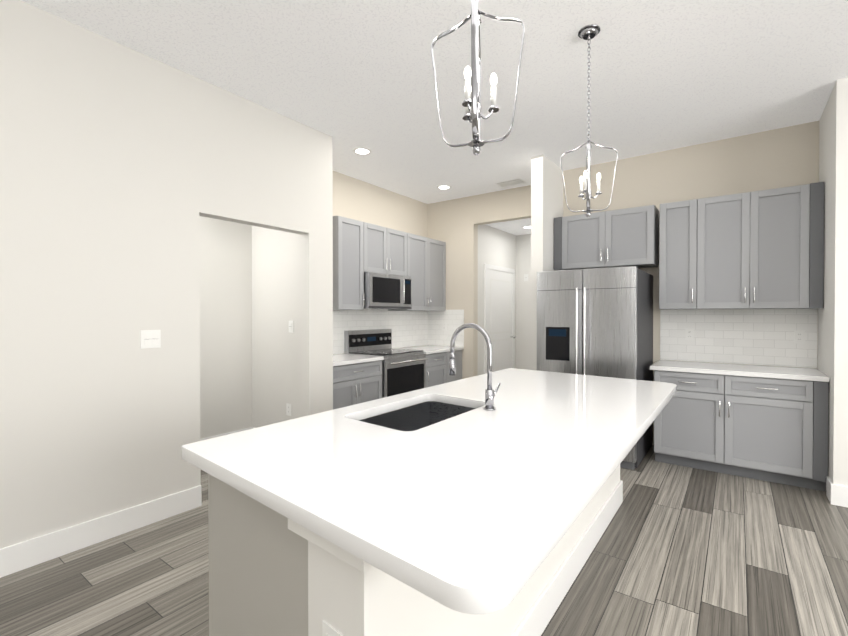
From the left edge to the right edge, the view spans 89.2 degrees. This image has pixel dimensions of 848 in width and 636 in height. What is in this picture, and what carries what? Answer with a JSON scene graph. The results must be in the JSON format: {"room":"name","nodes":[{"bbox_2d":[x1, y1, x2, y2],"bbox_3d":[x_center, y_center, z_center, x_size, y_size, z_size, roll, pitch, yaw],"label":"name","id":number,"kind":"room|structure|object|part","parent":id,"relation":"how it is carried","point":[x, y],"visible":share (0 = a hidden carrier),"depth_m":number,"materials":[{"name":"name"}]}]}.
{"room":"kitchen","nodes":[
{"label":"kitchen","id":0,"kind":"room"},
{"bbox_2d":[0,0,332,548],"bbox_3d":[-2.858,-0.166,1.450,0.120,3.050,6.600,0,1,36],"label":"wall","id":1,"kind":"structure","parent":0,"point":[99,236],"depth_m":2.65,"materials":[{"name":"white paint"}]},
{"bbox_2d":[0,485,201,577],"bbox_3d":[-3.172,1.290,0.918,0.015,0.148,5.350,0,1,36],"label":"baseboard","id":2,"kind":"structure","parent":1,"relation":"attached to","point":[20,556],"depth_m":2.55,"materials":[{"name":"white wood"}]},
{"bbox_2d":[140,330,160,348],"bbox_3d":[-1.787,0.137,2.813,0.009,0.118,0.118,0,1,36],"label":"switch plate","id":3,"kind":"object","parent":1,"relation":"attached to","point":[150,338],"visible":1,"depth_m":2.81,"materials":[{"name":"white plastic"}]},
{"bbox_2d":[199,216,251,438],"bbox_3d":[-2.615,-0.186,3.735,0.120,3.050,2.380,0,1,36],"label":"wall","id":4,"kind":"structure","parent":0,"point":[225,326],"depth_m":4.42,"materials":[{"name":"white paint"}]},
{"bbox_2d":[200,427,251,440],"bbox_3d":[-2.524,1.265,3.756,0.018,0.148,2.260,0,1,36],"label":"baseboard","id":5,"kind":"structure","parent":4,"relation":"attached to","point":[202,439],"depth_m":4.41,"materials":[{"name":"white wood"}]},
{"bbox_2d":[252,226,300,427],"bbox_3d":[-1.463,-0.192,4.442,1.150,3.050,0.120,0,1,36],"label":"wall","id":6,"kind":"structure","parent":0,"point":[276,355],"depth_m":4.42,"materials":[{"name":"white paint"}]},
{"bbox_2d":[286,403,290,415],"bbox_3d":[-1.351,0.914,4.291,0.072,0.118,0.008,0,1,36],"label":"outlet","id":7,"kind":"object","parent":6,"relation":"attached to","point":[288,409],"visible":1,"depth_m":4.29,"materials":[{"name":"white plastic"}]},
{"bbox_2d":[289,321,293,332],"bbox_3d":[-1.319,0.085,4.260,0.072,0.118,0.009,0,1,36],"label":"light switch","id":8,"kind":"object","parent":6,"relation":"attached to","point":[291,326],"visible":1,"depth_m":4.25,"materials":[{"name":"white plastic"}]},
{"bbox_2d":[333,171,427,354],"bbox_3d":[-0.710,-0.202,5.619,0.120,3.050,2.670,0,1,36],"label":"wall","id":9,"kind":"structure","parent":0,"point":[358,200],"depth_m":5.64,"materials":[{"name":"beige paint"}]},
{"bbox_2d":[333,309,427,353],"bbox_3d":[-0.694,0.152,5.537,0.006,0.538,2.545,0,1,36],"label":"backsplash","id":10,"kind":"structure","parent":9,"relation":"attached to","point":[409,328],"depth_m":5.81,"materials":[{"name":"tile"}]},
{"bbox_2d":[333,216,445,310],"bbox_3d":[-0.420,-0.607,5.585,0.366,1.020,2.122,0,1,36],"label":"upper cabinet","id":11,"kind":"object","parent":9,"relation":"attached to","point":[360,248],"visible":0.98,"depth_m":5.24,"materials":[{"name":"grey wood"}]},
{"bbox_2d":[364,272,411,308],"bbox_3d":[-0.538,-0.324,5.352,0.454,0.418,0.790,0,1,36],"label":"microwave","id":12,"kind":"object","parent":11,"relation":"attached to","point":[385,291],"visible":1,"depth_m":5.17,"materials":[{"name":"silver metal"}]},
{"bbox_2d":[0,445,847,635],"bbox_3d":[1.024,1.412,1.171,9.400,0.100,11.100,0,1,36],"label":"floor","id":13,"kind":"structure","parent":0,"point":[678,550],"depth_m":2.27,"materials":[{"name":"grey wood"}]},
{"bbox_2d":[333,360,381,409],"bbox_3d":[-0.940,0.900,4.650,0.656,0.862,0.810,0,1,36],"label":"base cabinet","id":14,"kind":"object","parent":13,"relation":"on","point":[356,383],"visible":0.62,"depth_m":4.48,"materials":[{"name":"grey wood"}]},
{"bbox_2d":[333,354,383,365],"bbox_3d":[-0.943,0.450,4.650,0.634,0.037,0.813,0,1,36],"label":"countertop","id":15,"kind":"structure","parent":14,"relation":"on","point":[342,359],"depth_m":4.58,"materials":[{"name":"white stone"}]},
{"bbox_2d":[344,329,427,397],"bbox_3d":[-0.442,0.728,5.292,0.702,1.155,0.798,0,1,36],"label":"range","id":16,"kind":"object","parent":13,"relation":"on","point":[403,370],"visible":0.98,"depth_m":5.19,"materials":[{"name":"silver metal"}]},
{"bbox_2d":[208,455,626,635],"bbox_3d":[0.327,0.925,2.315,0.880,0.854,2.762,0,1,36],"label":"kitchen island","id":17,"kind":"object","parent":13,"relation":"on","point":[264,581],"depth_m":1.30,"materials":[{"name":"grey"}]},
{"bbox_2d":[322,620,341,635],"bbox_3d":[-0.226,0.818,1.055,0.072,0.118,0.012,0,1,36],"label":"outlet","id":18,"kind":"object","parent":17,"relation":"attached to","point":[329,627],"depth_m":1.06,"materials":[{"name":"white plastic"}]},
{"bbox_2d":[182,368,676,630],"bbox_3d":[0.430,0.475,2.240,1.290,0.045,2.854,0,1,36],"label":"island countertop","id":19,"kind":"structure","parent":17,"relation":"on","point":[455,495],"depth_m":1.32,"materials":[{"name":"white stone"}]},
{"bbox_2d":[359,401,475,430],"bbox_3d":[-0.012,0.597,2.144,0.450,0.196,0.776,0,1,36],"label":"sink","id":20,"kind":"object","parent":19,"relation":"in","point":[416,415],"depth_m":2.44,"materials":[{"name":"black metal"}]},
{"bbox_2d":[449,323,499,410],"bbox_3d":[0.261,0.239,2.226,0.280,0.428,0.144,0,1,36],"label":"faucet","id":21,"kind":"object","parent":19,"relation":"on","point":[490,393],"depth_m":2.13,"materials":[{"name":"silver metal"}]},
{"bbox_3d":[0.570,1.274,2.129,0.235,0.158,2.710,0,1,36],"label":"baseboard","id":22,"kind":"part","parent":17,"relation":"part of","materials":[{"name":"white wood"}]},
{"bbox_2d":[426,350,461,387],"bbox_3d":[0.047,0.888,6.004,0.656,0.862,0.918,0,1,36],"label":"base cabinet","id":23,"kind":"object","parent":13,"relation":"on","point":[437,368],"visible":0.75,"depth_m":5.76,"materials":[{"name":"grey wood"}]},
{"bbox_2d":[395,345,463,353],"bbox_3d":[0.044,0.438,6.004,0.634,0.037,0.923,0,1,36],"label":"countertop","id":24,"kind":"structure","parent":23,"relation":"on","point":[429,349],"depth_m":5.92,"materials":[{"name":"white stone"}]},
{"bbox_2d":[537,266,652,469],"bbox_3d":[1.731,0.439,4.347,0.900,1.790,1.013,0,1,36],"label":"fridge","id":25,"kind":"object","parent":13,"relation":"on","point":[596,322],"visible":0.71,"depth_m":3.96,"materials":[{"name":"grey metal"}]},
{"bbox_2d":[654,370,828,491],"bbox_3d":[2.752,0.907,3.829,1.175,0.862,0.656,0,1,36],"label":"base cabinet","id":26,"kind":"object","parent":13,"relation":"on","point":[775,430],"visible":0.96,"depth_m":3.55,"materials":[{"name":"grey wood"}]},
{"bbox_2d":[650,360,829,381],"bbox_3d":[2.742,0.457,3.837,1.209,0.037,0.634,0,1,36],"label":"countertop","id":27,"kind":"structure","parent":26,"relation":"on","point":[797,373],"depth_m":3.67,"materials":[{"name":"white stone"}]},
{"bbox_2d":[21,0,847,203],"bbox_3d":[1.024,-1.738,1.143,9.400,0.100,11.100,0,1,36],"label":"ceiling","id":28,"kind":"structure","parent":0,"point":[348,76],"depth_m":2.94,"materials":[{"name":"paint"}]},
{"bbox_2d":[352,147,371,154],"bbox_3d":[-0.635,-1.713,4.419,0.200,0.008,0.200,0,1,36],"label":"recessed light","id":29,"kind":"object","parent":28,"relation":"in","point":[362,151],"visible":1,"depth_m":4.41,"materials":[{"name":"white plastic"}]},
{"bbox_2d":[437,185,451,189],"bbox_3d":[0.265,-1.724,5.669,0.200,0.008,0.200,0,1,36],"label":"recessed light","id":30,"kind":"object","parent":28,"relation":"in","point":[443,187],"visible":1,"depth_m":5.67,"materials":[{"name":"white plastic"}]},
{"bbox_2d":[431,0,524,154],"bbox_3d":[0.178,-1.122,1.456,0.218,1.138,0.256,0,1,-31],"label":"pendant light","id":31,"kind":"object","parent":28,"relation":"hanging from","point":[473,113],"visible":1,"depth_m":1.42,"materials":[{"name":"silver metal"}]},
{"bbox_2d":[495,178,525,186],"bbox_3d":[1.103,-1.720,5.479,0.340,0.012,0.200,0,1,36],"label":"ceiling vent","id":32,"kind":"object","parent":28,"relation":"in","point":[511,182],"visible":1,"depth_m":5.45,"materials":[{"name":"white metal"}]},
{"bbox_2d":[560,24,617,217],"bbox_3d":[0.979,-1.149,2.554,0.247,1.103,0.228,0,1,-26],"label":"pendant light","id":33,"kind":"object","parent":28,"relation":"hanging from","point":[589,32],"visible":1,"depth_m":2.54,"materials":[{"name":"silver metal"}]},
{"bbox_2d":[428,185,530,378],"bbox_3d":[0.914,-0.206,6.013,2.040,3.050,0.120,0,1,36],"label":"wall","id":34,"kind":"structure","parent":0,"point":[452,225],"depth_m":6.16,"materials":[{"name":"beige paint"}]},
{"bbox_2d":[428,310,463,346],"bbox_3d":[0.316,0.145,6.375,0.639,0.538,0.006,0,1,36],"label":"backsplash","id":35,"kind":"structure","parent":34,"relation":"attached to","point":[453,320],"depth_m":6.37,"materials":[{"name":"tile"}]},
{"bbox_2d":[477,224,515,375],"bbox_3d":[1.115,-0.212,6.764,0.120,3.050,1.330,0,1,36],"label":"wall","id":36,"kind":"structure","parent":0,"point":[496,247],"depth_m":6.48,"materials":[{"name":"white paint"}]},
{"bbox_2d":[484,263,515,373],"bbox_3d":[1.232,0.253,6.739,0.103,2.120,1.040,0,1,36],"label":"door","id":37,"kind":"structure","parent":36,"relation":"attached to","point":[499,305],"depth_m":6.74,"materials":[{"name":"white wood"}]},
{"bbox_2d":[485,218,530,235],"bbox_3d":[1.664,-1.424,6.353,1.240,0.080,1.330,0,1,36],"label":"ceiling","id":38,"kind":"structure","parent":0,"point":[513,227],"depth_m":6.51,"materials":[{"name":"paint"}]},
{"bbox_2d":[516,234,530,369],"bbox_3d":[2.095,-0.214,6.947,1.490,3.050,0.120,0,1,36],"label":"wall","id":39,"kind":"structure","parent":0,"point":[523,306],"depth_m":7.19,"materials":[{"name":"white paint"}]},
{"bbox_2d":[531,154,562,369],"bbox_3d":[1.903,-0.202,5.528,0.130,3.050,2.400,0,1,36],"label":"wall","id":40,"kind":"structure","parent":0,"point":[546,192],"depth_m":4.58,"materials":[{"name":"white paint"}]},
{"bbox_2d":[563,121,818,444],"bbox_3d":[2.564,-0.192,4.440,2.220,3.050,0.120,0,1,36],"label":"wall","id":41,"kind":"structure","parent":0,"point":[777,158],"depth_m":4.25,"materials":[{"name":"beige paint"}]},
{"bbox_2d":[554,205,658,270],"bbox_3d":[1.922,-0.819,4.590,0.990,0.578,0.366,0,1,36],"label":"upper cabinet","id":42,"kind":"object","parent":41,"relation":"attached to","point":[626,237],"visible":0.96,"depth_m":4.42,"materials":[{"name":"grey wood"}]},
{"bbox_2d":[660,309,817,367],"bbox_3d":[2.934,0.175,4.095,1.208,0.518,0.006,0,1,36],"label":"backsplash","id":43,"kind":"structure","parent":41,"relation":"attached to","point":[751,336],"depth_m":4.05,"materials":[{"name":"tile"}]},
{"bbox_2d":[685,328,693,339],"bbox_3d":[2.652,0.164,4.292,0.072,0.118,0.008,0,1,36],"label":"outlet","id":44,"kind":"object","parent":43,"relation":"attached to","point":[689,334],"visible":1,"depth_m":4.29,"materials":[{"name":"white plastic"}]},
{"bbox_2d":[794,330,804,343],"bbox_3d":[3.322,0.169,3.803,0.072,0.118,0.008,0,1,36],"label":"outlet","id":45,"kind":"object","parent":43,"relation":"attached to","point":[799,336],"visible":1,"depth_m":3.80,"materials":[{"name":"white plastic"}]},
{"bbox_2d":[659,182,823,309],"bbox_3d":[2.833,-0.592,3.928,1.175,1.020,0.366,0,1,36],"label":"upper cabinet","id":46,"kind":"object","parent":41,"relation":"attached to","point":[762,249],"visible":1,"depth_m":3.76,"materials":[{"name":"grey wood"}]},
{"bbox_2d":[817,77,847,485],"bbox_3d":[3.640,-0.187,3.921,0.130,3.050,2.150,0,1,36],"label":"wall","id":47,"kind":"structure","parent":0,"point":[832,360],"depth_m":3.09,"materials":[{"name":"white paint"}]},
{"bbox_2d":[828,477,847,506],"bbox_3d":[3.674,1.264,3.881,0.048,0.148,2.135,0,1,36],"label":"baseboard","id":48,"kind":"structure","parent":47,"relation":"attached to","point":[843,490],"depth_m":3.06,"materials":[{"name":"white wood"}]}
]}

